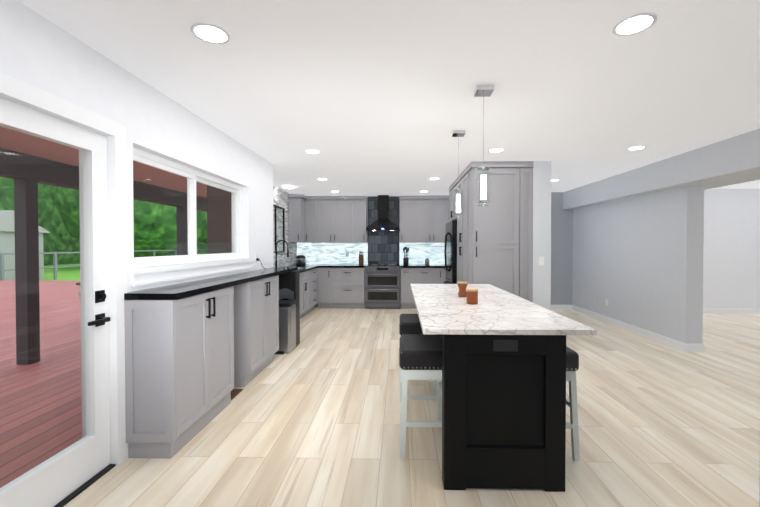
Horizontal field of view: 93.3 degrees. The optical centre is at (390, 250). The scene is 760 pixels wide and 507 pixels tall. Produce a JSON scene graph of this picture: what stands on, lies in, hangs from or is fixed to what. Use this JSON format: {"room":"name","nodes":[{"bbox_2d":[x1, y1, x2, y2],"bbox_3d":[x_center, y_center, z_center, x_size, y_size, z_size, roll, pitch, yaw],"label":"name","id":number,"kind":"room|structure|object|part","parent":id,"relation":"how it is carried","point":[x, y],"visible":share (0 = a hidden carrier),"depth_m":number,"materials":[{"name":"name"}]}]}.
{"room":"kitchen","nodes":[
{"label":"kitchen","id":0,"kind":"room"},
{"bbox_2d":[0,0,273,291],"bbox_3d":[-1.791,0.079,3.029,0.200,2.500,3.990,0,1,1],"label":"wall","id":1,"kind":"structure","parent":0,"point":[37,50],"depth_m":2.39,"materials":[{"name":"white paint"}]},
{"bbox_2d":[0,97,109,506],"bbox_3d":[-1.747,0.321,1.750,0.107,2.020,0.922,0,1,1],"label":"door","id":2,"kind":"structure","parent":1,"relation":"in","point":[54,480],"depth_m":2.08,"materials":[{"name":"white"}]},
{"bbox_2d":[0,72,127,506],"bbox_3d":[-1.818,0.282,1.752,0.226,2.130,1.110,0,1,1],"label":"door frame","id":3,"kind":"structure","parent":1,"relation":"attached to","point":[15,90],"depth_m":2.21,"materials":[{"name":"white wood"}]},
{"bbox_2d":[133,147,241,266],"bbox_3d":[-1.795,-0.299,3.286,0.060,0.850,1.815,0,1,1],"label":"window","id":4,"kind":"structure","parent":1,"relation":"in","point":[193,176],"depth_m":3.22,"materials":[{"name":"white"}]},
{"bbox_2d":[128,258,253,286],"bbox_3d":[-1.705,0.166,3.290,0.120,0.120,1.915,0,1,1],"label":"window sill","id":5,"kind":"structure","parent":1,"relation":"attached to","point":[145,275],"depth_m":2.87,"materials":[{"name":"white"}]},
{"bbox_2d":[207,185,231,253],"bbox_3d":[-2.159,0.065,4.824,0.620,2.520,0.014,0,1,1],"label":"siding","id":6,"kind":"object","parent":1,"relation":"attached to","point":[219,243],"depth_m":4.81,"materials":[{"name":"brown wood"}]},
{"bbox_2d":[255,253,264,268],"bbox_3d":[-1.622,0.138,4.452,0.058,0.206,0.152,1,1,43],"label":"outlet","id":7,"kind":"object","parent":1,"relation":"attached to","point":[256,254],"depth_m":4.41,"materials":[{"name":"white plastic"}]},
{"bbox_2d":[273,186,296,266],"bbox_3d":[-2.322,0.028,6.797,0.200,2.500,3.520,0,1,1],"label":"wall","id":8,"kind":"structure","parent":0,"point":[280,197],"depth_m":7.50,"materials":[{"name":"stone"}]},
{"bbox_2d":[273,204,284,252],"bbox_3d":[-2.247,-0.404,6.939,0.064,0.920,1.000,0,1,1],"label":"window","id":9,"kind":"structure","parent":8,"relation":"in","point":[278,223],"depth_m":7.14,"materials":[{"name":"black metal"}]},
{"bbox_2d":[288,194,307,241],"bbox_3d":[-2.026,-0.689,8.004,0.330,1.040,0.646,0,1,1],"label":"upper cabinet","id":10,"kind":"object","parent":8,"relation":"attached to","point":[297,203],"depth_m":7.69,"materials":[{"name":"grey wood"}]},
{"bbox_2d":[297,196,444,303],"bbox_3d":[0.025,0.006,8.396,4.417,2.500,0.212,0,1,1],"label":"wall","id":11,"kind":"structure","parent":0,"point":[382,247],"depth_m":8.29,"materials":[{"name":"stone"}]},
{"bbox_2d":[308,196,319,241],"bbox_3d":[-1.764,-0.691,8.160,0.311,1.040,0.321,0,1,1],"label":"upper cabinet","id":12,"kind":"object","parent":11,"relation":"attached to","point":[313,201],"depth_m":8.00,"materials":[{"name":"grey wood"}]},
{"bbox_2d":[320,196,351,241],"bbox_3d":[-1.291,-0.691,8.149,0.878,1.040,0.321,0,1,1],"label":"upper cabinet","id":13,"kind":"object","parent":11,"relation":"attached to","point":[342,219],"depth_m":7.99,"materials":[{"name":"grey wood"}]},
{"bbox_2d":[352,196,366,241],"bbox_3d":[-0.761,-0.690,8.136,0.425,1.040,0.321,0,1,1],"label":"upper cabinet","id":14,"kind":"object","parent":11,"relation":"attached to","point":[359,203],"depth_m":7.98,"materials":[{"name":"grey wood"}]},
{"bbox_2d":[366,195,398,230],"bbox_3d":[-0.172,-0.837,8.037,0.720,0.801,0.488,0,1,1],"label":"range hood","id":15,"kind":"object","parent":11,"relation":"attached to","point":[383,222],"visible":1,"depth_m":8.02,"materials":[{"name":"black metal"}]},
{"bbox_2d":[400,195,419,241],"bbox_3d":[0.398,-0.690,8.109,0.403,1.040,0.321,0,1,1],"label":"upper cabinet","id":16,"kind":"object","parent":11,"relation":"attached to","point":[409,205],"depth_m":7.95,"materials":[{"name":"grey wood"}]},
{"bbox_2d":[420,195,448,241],"bbox_3d":[0.905,-0.690,8.097,0.854,1.040,0.321,0,1,1],"label":"upper cabinet","id":17,"kind":"object","parent":11,"relation":"attached to","point":[434,209],"depth_m":7.94,"materials":[{"name":"grey wood"}]},
{"bbox_2d":[18,0,759,195],"bbox_3d":[2.565,-1.210,3.663,11.600,0.060,10.200,0,1,1],"label":"ceiling","id":18,"kind":"structure","parent":0,"point":[371,97],"depth_m":2.43,"materials":[{"name":"white paint"}]},
{"bbox_2d":[190,22,229,43],"bbox_3d":[-0.959,-1.152,1.912,0.189,0.006,0.189,0,1,-23],"label":"recessed light","id":19,"kind":"object","parent":18,"relation":"in","point":[207,32],"depth_m":1.91,"materials":[{"name":"white plastic"}]},
{"bbox_2d":[283,185,293,188],"bbox_3d":[-1.960,-1.208,6.871,0.199,0.029,0.199,0,1,-5],"label":"recessed light","id":20,"kind":"object","parent":18,"relation":"in","point":[286,186],"depth_m":6.83,"materials":[{"name":"white plastic"}]},
{"bbox_2d":[305,149,320,153],"bbox_3d":[-0.941,-1.185,4.312,0.189,0.006,0.189,-1,1,-38],"label":"recessed light","id":21,"kind":"object","parent":18,"relation":"in","point":[312,151],"depth_m":4.31,"materials":[{"name":"white"}]},
{"bbox_2d":[452,130,465,215],"bbox_3d":[0.673,-0.759,3.579,0.120,0.837,0.120,0,1,1],"label":"pendant light","id":22,"kind":"object","parent":18,"relation":"hanging from","point":[458,133],"visible":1,"depth_m":3.57,"materials":[{"name":"white glass"}]},
{"bbox_2d":[474,85,493,205],"bbox_3d":[0.669,-0.745,2.594,0.120,0.837,0.120,0,1,1],"label":"pendant light","id":23,"kind":"object","parent":18,"relation":"hanging from","point":[483,91],"visible":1,"depth_m":2.58,"materials":[{"name":"white glass"}]},
{"bbox_3d":[0.669,-0.460,2.598,0.093,0.265,0.093,0,1,1],"label":"lamp shade","id":24,"kind":"part","parent":23,"relation":"part of","materials":[{"name":"glass"}]},
{"bbox_2d":[488,148,504,152],"bbox_3d":[1.251,-1.184,4.260,0.189,0.006,0.189,-1,1,-38],"label":"recessed light","id":25,"kind":"object","parent":18,"relation":"in","point":[495,150],"depth_m":4.26,"materials":[{"name":"white"}]},
{"bbox_2d":[612,12,656,35],"bbox_3d":[1.243,-1.151,1.835,0.189,0.006,0.189,0,1,-23],"label":"recessed light","id":26,"kind":"object","parent":18,"relation":"in","point":[627,26],"depth_m":1.83,"materials":[{"name":"white plastic"}]},
{"bbox_2d":[627,146,645,149],"bbox_3d":[2.846,-1.183,4.157,0.189,0.006,0.189,0,1,-8],"label":"recessed light","id":27,"kind":"object","parent":18,"relation":"in","point":[634,147],"depth_m":4.15,"materials":[{"name":"white"}]},
{"bbox_2d":[563,128,759,209],"bbox_3d":[3.930,-1.002,4.260,0.700,0.369,6.749,0,1,1],"label":"beam","id":28,"kind":"structure","parent":18,"relation":"attached to","point":[731,161],"depth_m":4.41,"materials":[{"name":"grey paint"}]},
{"bbox_2d":[63,304,759,506],"bbox_3d":[2.935,1.360,3.690,10.860,0.080,10.200,0,1,1],"label":"floor","id":29,"kind":"structure","parent":0,"point":[312,419],"depth_m":2.60,"materials":[{"name":"beige wood"}]},
{"bbox_2d":[124,287,235,458],"bbox_3d":[-1.534,0.822,2.699,0.325,1.022,0.837,0,1,1],"label":"base cabinet","id":30,"kind":"object","parent":29,"relation":"on","point":[197,352],"depth_m":2.31,"materials":[{"name":"grey wood"}]},
{"bbox_2d":[124,267,297,298],"bbox_3d":[-1.502,0.277,3.636,0.345,0.040,2.728,0,1,1],"label":"countertop","id":31,"kind":"structure","parent":30,"relation":"on","point":[198,287],"depth_m":2.77,"materials":[{"name":"black stone"}]},
{"bbox_2d":[231,389,242,399],"bbox_3d":[-1.505,1.321,3.294,0.200,0.009,0.240,0,1,1],"label":"floor vent","id":32,"kind":"object","parent":29,"relation":"in","point":[235,393],"visible":0.31,"depth_m":3.32,"materials":[{"name":"brown"}]},
{"bbox_2d":[236,275,278,386],"bbox_3d":[-1.507,0.806,3.867,0.325,1.022,0.820,0,1,1],"label":"base cabinet","id":33,"kind":"object","parent":29,"relation":"on","point":[257,304],"depth_m":3.63,"materials":[{"name":"grey wood"}]},
{"bbox_2d":[275,300,295,353],"bbox_3d":[-1.438,0.987,4.646,0.350,0.640,0.285,0,1,1],"label":"trash can","id":34,"kind":"object","parent":29,"relation":"on","point":[287,326],"visible":0.62,"depth_m":4.52,"materials":[{"name":"silver metal"}]},
{"bbox_2d":[279,271,299,346],"bbox_3d":[-1.452,0.796,4.907,0.350,1.015,0.207,0,1,1],"label":"water dispenser","id":35,"kind":"object","parent":29,"relation":"on","point":[289,285],"visible":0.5,"depth_m":4.81,"materials":[{"name":"black plastic"}]},
{"bbox_2d":[300,272,300,318],"bbox_3d":[-1.929,0.846,5.929,0.622,0.888,0.722,0,1,1],"label":"base cabinet","id":36,"kind":"object","parent":29,"relation":"on","point":[300,272],"depth_m":6.42,"materials":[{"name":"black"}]},
{"bbox_2d":[301,268,312,317],"bbox_3d":[-1.911,0.836,6.684,0.622,0.888,0.910,0,1,1],"label":"base cabinet","id":37,"kind":"object","parent":29,"relation":"on","point":[306,277],"depth_m":6.88,"materials":[{"name":"grey wood"}]},
{"bbox_2d":[285,264,316,271],"bbox_3d":[-1.899,0.369,6.686,0.645,0.040,3.303,0,1,1],"label":"countertop","id":38,"kind":"structure","parent":37,"relation":"on","point":[302,268],"depth_m":7.44,"materials":[{"name":"black stone"}]},
{"bbox_2d":[275,240,288,266],"bbox_3d":[-2.032,0.078,6.648,0.264,0.541,0.099,0,1,1],"label":"faucet","id":39,"kind":"object","parent":38,"relation":"on","point":[276,251],"visible":0.9,"depth_m":6.66,"materials":[{"name":"black metal"}]},
{"bbox_2d":[295,255,305,264],"bbox_3d":[-2.023,0.220,8.041,0.236,0.220,0.240,0,1,1],"label":"rice cooker","id":40,"kind":"object","parent":38,"relation":"on","point":[300,259],"visible":1,"depth_m":7.95,"materials":[{"name":"silver metal"}]},
{"bbox_2d":[313,268,316,308],"bbox_3d":[-1.894,0.826,7.398,0.622,0.888,0.641,0,1,1],"label":"base cabinet","id":41,"kind":"object","parent":29,"relation":"on","point":[314,269],"depth_m":7.52,"materials":[{"name":"grey wood"}]},
{"bbox_2d":[321,268,332,307],"bbox_3d":[-1.433,0.817,8.031,0.312,0.888,0.606,0,1,1],"label":"base cabinet","id":42,"kind":"object","parent":29,"relation":"on","point":[332,285],"depth_m":7.73,"materials":[{"name":"grey wood"}]},
{"bbox_2d":[333,264,366,307],"bbox_3d":[-0.950,0.817,8.019,0.774,0.888,0.606,0,1,1],"label":"base cabinet","id":43,"kind":"object","parent":29,"relation":"on","point":[348,283],"depth_m":7.72,"materials":[{"name":"grey wood"}]},
{"bbox_2d":[317,264,364,267],"bbox_3d":[-1.055,0.352,8.003,0.982,0.040,0.631,0,1,1],"label":"countertop","id":44,"kind":"structure","parent":43,"relation":"on","point":[318,265],"depth_m":7.71,"materials":[{"name":"black stone"}]},
{"bbox_2d":[359,251,363,264],"bbox_3d":[-0.679,0.178,8.191,0.100,0.300,0.140,0,1,1],"label":"knife block","id":45,"kind":"object","parent":44,"relation":"on","point":[361,259],"visible":1,"depth_m":8.12,"materials":[{"name":"brown wood"}]},
{"bbox_2d":[365,264,399,308],"bbox_3d":[-0.175,0.795,7.960,0.768,0.935,0.687,0,1,1],"label":"range","id":46,"kind":"object","parent":29,"relation":"on","point":[382,286],"visible":1,"depth_m":7.68,"materials":[{"name":"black metal"}]},
{"bbox_2d":[401,268,412,308],"bbox_3d":[0.327,0.818,7.989,0.222,0.888,0.606,0,1,1],"label":"base cabinet","id":47,"kind":"object","parent":29,"relation":"on","point":[406,273],"depth_m":7.69,"materials":[{"name":"grey wood"}]},
{"bbox_2d":[399,314,436,400],"bbox_3d":[0.245,0.980,3.373,0.342,0.690,0.461,0,1,1],"label":"stool","id":48,"kind":"object","parent":29,"relation":"on","point":[409,324],"visible":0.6,"depth_m":3.15,"materials":[{"name":"black leather"}]},
{"bbox_2d":[399,335,441,458],"bbox_3d":[0.225,0.991,2.523,0.342,0.690,0.461,0,1,1],"label":"stool","id":49,"kind":"object","parent":29,"relation":"on","point":[420,357],"visible":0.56,"depth_m":2.31,"materials":[{"name":"grey paint"}]},
{"bbox_2d":[413,268,440,308],"bbox_3d":[0.732,0.818,7.979,0.681,0.888,0.606,0,1,1],"label":"base cabinet","id":50,"kind":"object","parent":29,"relation":"on","point":[420,275],"depth_m":7.68,"materials":[{"name":"grey wood"}]},
{"bbox_2d":[401,264,444,267],"bbox_3d":[1.097,0.352,7.952,1.763,0.040,0.631,0,1,1],"label":"countertop","id":51,"kind":"structure","parent":50,"relation":"on","point":[409,265],"depth_m":7.66,"materials":[{"name":"black stone"}]},
{"bbox_2d":[403,247,408,264],"bbox_3d":[0.340,0.124,8.136,0.140,0.410,0.118,0,1,1],"label":"utensil crock","id":52,"kind":"object","parent":51,"relation":"on","point":[406,260],"visible":1,"depth_m":8.11,"materials":[{"name":"black plastic"}]},
{"bbox_2d":[441,268,444,283],"bbox_3d":[1.269,0.818,7.967,0.515,0.888,0.606,0,1,1],"label":"base cabinet","id":53,"kind":"object","parent":29,"relation":"on","point":[442,269],"depth_m":7.67,"materials":[{"name":"grey wood"}]},
{"bbox_2d":[443,221,457,283],"bbox_3d":[1.458,0.380,6.547,0.955,1.778,0.900,0,1,1],"label":"fridge","id":54,"kind":"object","parent":29,"relation":"on","point":[450,251],"visible":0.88,"depth_m":6.19,"materials":[{"name":"black metal"}]},
{"bbox_2d":[457,169,464,281],"bbox_3d":[1.513,0.047,5.596,0.820,2.496,0.960,0,1,1],"label":"tall cabinet","id":55,"kind":"object","parent":29,"relation":"on","point":[460,219],"depth_m":5.61,"materials":[{"name":"grey wood"}]},
{"bbox_2d":[420,324,569,491],"bbox_3d":[0.660,0.891,3.138,0.672,0.874,2.297,0,1,1],"label":"kitchen island","id":56,"kind":"object","parent":29,"relation":"on","point":[503,389],"depth_m":2.00,"materials":[{"name":"wood"}]},
{"bbox_2d":[410,284,596,335],"bbox_3d":[0.681,0.437,3.149,0.951,0.030,2.342,0,1,1],"label":"island countertop","id":57,"kind":"structure","parent":56,"relation":"on","point":[440,308],"depth_m":2.44,"materials":[{"name":"white stone"}]},
{"bbox_2d":[457,282,467,296],"bbox_3d":[0.644,0.354,3.230,0.099,0.132,0.099,0,1,1],"label":"candle","id":58,"kind":"object","parent":57,"relation":"on","point":[462,286],"visible":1,"depth_m":3.20,"materials":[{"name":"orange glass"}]},
{"bbox_2d":[466,288,477,303],"bbox_3d":[0.645,0.367,2.850,0.093,0.116,0.093,0,1,1],"label":"candle","id":59,"kind":"object","parent":57,"relation":"on","point":[471,295],"visible":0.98,"depth_m":2.81,"materials":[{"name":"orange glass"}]},
{"bbox_2d":[465,161,532,301],"bbox_3d":[1.499,0.055,5.007,0.820,2.496,0.341,0,1,1],"label":"tall cabinet","id":60,"kind":"object","parent":29,"relation":"on","point":[494,241],"depth_m":4.84,"materials":[{"name":"grey wood"}]},
{"bbox_2d":[566,346,579,460],"bbox_3d":[1.042,0.992,2.504,0.342,0.690,0.461,0,1,1],"label":"stool","id":61,"kind":"object","parent":29,"relation":"on","point":[572,362],"visible":0.15,"depth_m":2.29,"materials":[{"name":"grey paint"}]},
{"bbox_2d":[532,161,550,309],"bbox_3d":[2.069,0.031,6.538,0.241,2.500,3.430,0,1,1],"label":"wall","id":62,"kind":"structure","parent":0,"point":[541,276],"depth_m":4.82,"materials":[{"name":"grey paint"}]},
{"bbox_2d":[449,181,456,221],"bbox_3d":[1.536,-0.876,6.528,0.820,0.676,0.930,0,1,1],"label":"upper cabinet","id":63,"kind":"object","parent":62,"relation":"attached to","point":[452,194],"depth_m":6.52,"materials":[{"name":"grey wood"}]},
{"bbox_2d":[538,256,543,264],"bbox_3d":[2.020,0.145,4.820,0.075,0.120,0.009,0,1,1],"label":"light switch","id":64,"kind":"object","parent":62,"relation":"attached to","point":[540,260],"depth_m":4.82,"materials":[{"name":"white plastic"}]},
{"bbox_2d":[551,192,570,304],"bbox_3d":[3.044,0.015,7.770,1.650,2.500,0.200,0,1,1],"label":"wall","id":65,"kind":"structure","parent":0,"point":[560,218],"depth_m":7.66,"materials":[{"name":"grey paint"}]},
{"bbox_2d":[551,305,570,308],"bbox_3d":[3.041,1.216,7.680,1.590,0.100,0.014,0,1,1],"label":"baseboard","id":66,"kind":"structure","parent":65,"relation":"attached to","point":[552,306],"depth_m":7.66,"materials":[{"name":"white wood"}]},
{"bbox_2d":[571,186,703,343],"bbox_3d":[3.946,0.036,6.229,0.210,2.500,3.240,0,1,1],"label":"wall","id":67,"kind":"structure","parent":0,"point":[637,261],"depth_m":5.38,"materials":[{"name":"grey paint"}]},
{"bbox_2d":[571,305,687,351],"bbox_3d":[3.832,1.237,6.141,0.014,0.100,3.054,0,1,1],"label":"baseboard","id":68,"kind":"structure","parent":67,"relation":"attached to","point":[669,341],"depth_m":5.57,"materials":[{"name":"white wood"}]},
{"bbox_2d":[688,344,703,351],"bbox_3d":[4.051,1.240,5.914,0.014,0.100,2.610,0,1,1],"label":"baseboard","id":69,"kind":"structure","parent":67,"relation":"attached to","point":[698,347],"depth_m":4.61,"materials":[{"name":"white wood"}]},
{"bbox_2d":[703,189,759,308],"bbox_3d":[6.214,0.021,7.295,4.275,2.500,0.200,0,1,1],"label":"wall","id":70,"kind":"structure","parent":0,"point":[731,264],"depth_m":7.18,"materials":[{"name":"grey paint"}]},
{"bbox_2d":[703,308,759,313],"bbox_3d":[6.212,1.222,7.205,4.275,0.100,0.014,0,1,1],"label":"baseboard","id":71,"kind":"structure","parent":70,"relation":"attached to","point":[705,310],"depth_m":7.18,"materials":[{"name":"white wood"}]},
{"label":"outside","id":72,"kind":"structure","parent":0,"visible":0},
{"bbox_2d":[0,280,81,487],"bbox_3d":[-8.919,1.355,5.570,14.150,0.080,17.000,0,1,1],"label":"deck","id":73,"kind":"structure","parent":72,"point":[60,381],"depth_m":3.58,"materials":[{"name":"red wood"}]},
{"bbox_2d":[0,126,206,364],"bbox_3d":[-3.429,0.070,4.423,1.880,2.520,15.000,0,1,1],"label":"patio cover","id":74,"kind":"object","parent":73,"relation":"on","point":[46,178],"depth_m":4.22,"materials":[{"name":"red"}]},
{"bbox_2d":[39,264,79,279],"bbox_3d":[-24.647,1.492,20.449,70.000,0.100,80.000,0,1,1],"label":"ground","id":75,"kind":"structure","parent":72,"point":[68,272],"depth_m":22.65,"materials":[{"name":"green plant"}]},
{"bbox_2d":[0,210,49,279],"bbox_3d":[-19.231,-0.183,16.797,3.400,3.350,3.400,0,1,1],"label":"shed","id":76,"kind":"object","parent":75,"relation":"on","point":[9,262],"depth_m":16.63,"materials":[{"name":"grey wood"}]},
{"bbox_2d":[0,249,206,279],"bbox_3d":[-16.780,0.820,14.727,0.100,1.400,37.050,0,1,1],"label":"fence","id":77,"kind":"object","parent":75,"relation":"on","point":[54,267],"depth_m":17.80,"materials":[{"name":"grey metal"}]},
{"bbox_2d":[0,177,206,265],"bbox_3d":[-12.827,-6.601,12.556,38.000,16.400,65.000,0,1,1],"label":"trees","id":78,"kind":"object","parent":75,"relation":"on","point":[157,236],"depth_m":26.55,"materials":[{"name":"green plant"}]}
]}

